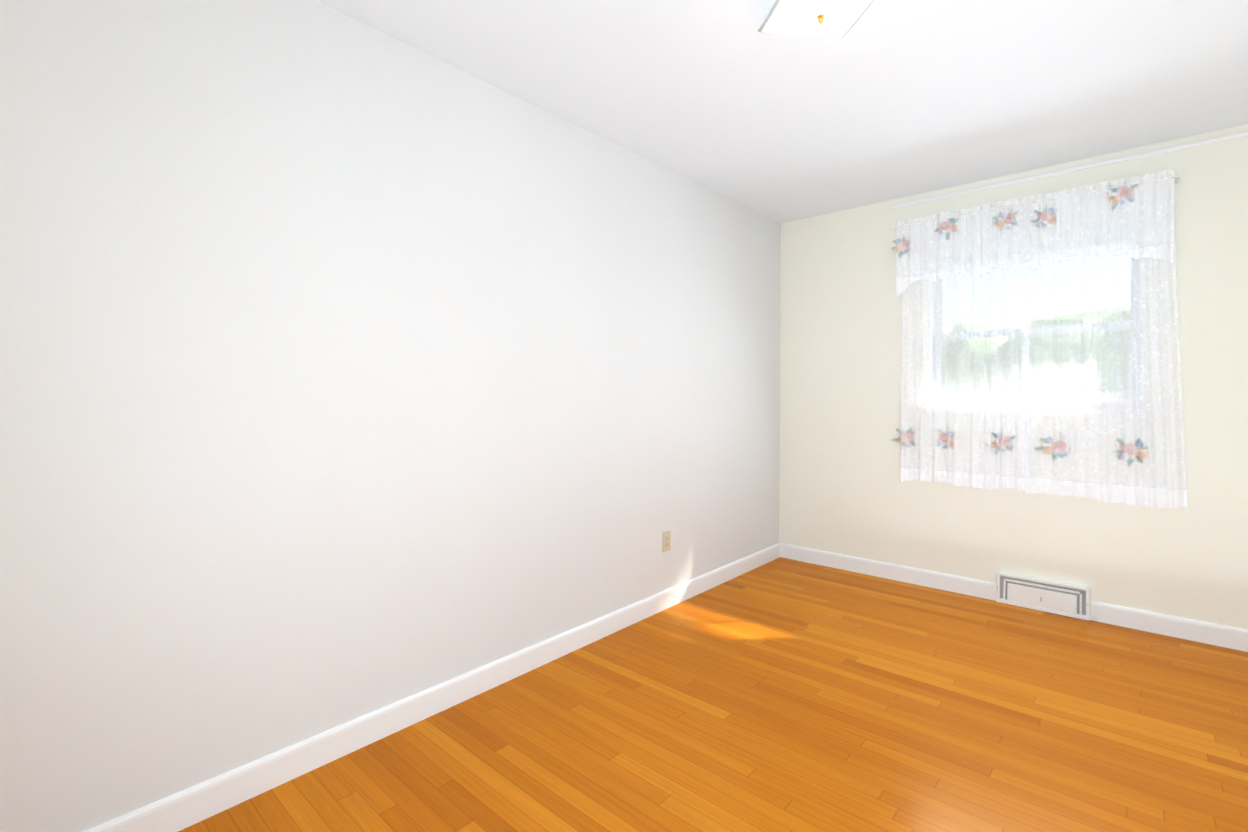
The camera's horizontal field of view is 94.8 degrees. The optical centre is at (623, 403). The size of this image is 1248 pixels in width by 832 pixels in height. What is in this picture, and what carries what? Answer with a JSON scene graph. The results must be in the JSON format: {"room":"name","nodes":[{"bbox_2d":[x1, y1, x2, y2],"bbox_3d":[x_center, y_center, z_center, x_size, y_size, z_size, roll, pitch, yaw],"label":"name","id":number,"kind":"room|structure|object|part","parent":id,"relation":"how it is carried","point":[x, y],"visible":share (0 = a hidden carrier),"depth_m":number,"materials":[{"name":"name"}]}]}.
{"room":"empty bedroom","nodes":[
{"label":"empty bedroom","id":0,"kind":"room"},
{"bbox_2d":[0,0,780,831],"bbox_3d":[-0.392,-0.069,2.658,0.150,2.485,4.810,1,1,42],"label":"wall","id":1,"kind":"structure","parent":0,"point":[350,368],"depth_m":1.85,"materials":[{"name":"white paint"}]},
{"bbox_2d":[83,543,779,831],"bbox_3d":[-0.331,1.124,2.621,0.014,0.102,4.510,1,1,42],"label":"baseboard","id":2,"kind":"structure","parent":1,"relation":"attached to","point":[187,807],"depth_m":2.03,"materials":[{"name":"white paint"}]},
{"bbox_2d":[663,530,670,551],"bbox_3d":[0.243,0.785,3.263,0.009,0.115,0.070,1,1,42],"label":"electrical outlet plate","id":3,"kind":"object","parent":1,"relation":"attached to","point":[666,540],"visible":1,"depth_m":3.26,"materials":[{"name":"beige plastic"}]},
{"bbox_2d":[178,557,1247,831],"bbox_3d":[0.745,1.239,1.662,3.200,0.100,4.810,1,1,42],"label":"floor","id":4,"kind":"structure","parent":0,"point":[784,695],"depth_m":2.06,"materials":[{"name":"brown wood"}]},
{"bbox_2d":[316,0,1247,223],"bbox_3d":[0.745,-1.345,1.623,3.200,0.100,4.810,1,1,42],"label":"ceiling","id":5,"kind":"structure","parent":0,"point":[883,100],"depth_m":2.32,"materials":[{"name":"paint"}]},
{"bbox_2d":[758,0,873,37],"bbox_3d":[0.615,-1.240,1.794,0.300,0.116,0.300,0,1,-7],"label":"lamp","id":6,"kind":"object","parent":5,"relation":"attached to","point":[825,18],"visible":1,"depth_m":1.81,"materials":[{"name":"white glass"}]},
{"bbox_2d":[779,124,1247,629],"bbox_3d":[2.297,-0.080,3.380,2.900,2.485,0.150,1,1,42],"label":"wall","id":7,"kind":"structure","parent":0,"point":[844,490],"depth_m":3.33,"materials":[{"name":"beige paint"}]},
{"bbox_2d":[780,543,1247,651],"bbox_3d":[2.243,1.113,3.337,2.872,0.102,0.014,1,1,42],"label":"baseboard","id":8,"kind":"structure","parent":7,"relation":"attached to","point":[1230,637],"depth_m":3.40,"materials":[{"name":"white paint"}]},
{"bbox_2d":[891,169,1186,508],"bbox_3d":[2.236,-0.308,3.239,1.369,1.663,0.137,1,1,42],"label":"curtain","id":9,"kind":"object","parent":7,"relation":"attached to","point":[1040,349],"visible":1,"depth_m":3.15,"materials":[{"name":"fabric"}]},
{"bbox_3d":[2.016,-0.308,3.441,0.675,1.624,0.048,1,1,42],"label":"panel","id":10,"kind":"part","parent":9,"relation":"part of","materials":[{"name":"fabric"}]},
{"bbox_3d":[2.230,-1.105,3.241,1.313,0.050,0.124,1,1,42],"label":"rod","id":11,"kind":"part","parent":9,"relation":"part of","materials":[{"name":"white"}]},
{"bbox_3d":[2.502,-0.293,3.017,0.675,1.640,0.048,1,1,42],"label":"panel","id":12,"kind":"part","parent":9,"relation":"part of","materials":[{"name":"fabric"}]},
{"bbox_2d":[996,571,1095,620],"bbox_3d":[2.355,1.077,3.219,0.454,0.176,0.040,1,1,42],"label":"air vent","id":13,"kind":"object","parent":7,"relation":"in","point":[1057,597],"visible":1,"depth_m":3.21,"materials":[{"name":"white metal"}]},
{"bbox_2d":[884,130,1247,209],"bbox_3d":[2.520,-1.273,3.056,2.160,0.028,0.010,1,1,42],"label":"trim","id":14,"kind":"structure","parent":7,"relation":"attached to","point":[1111,161],"depth_m":3.10,"materials":[{"name":"white paint"}]}
]}

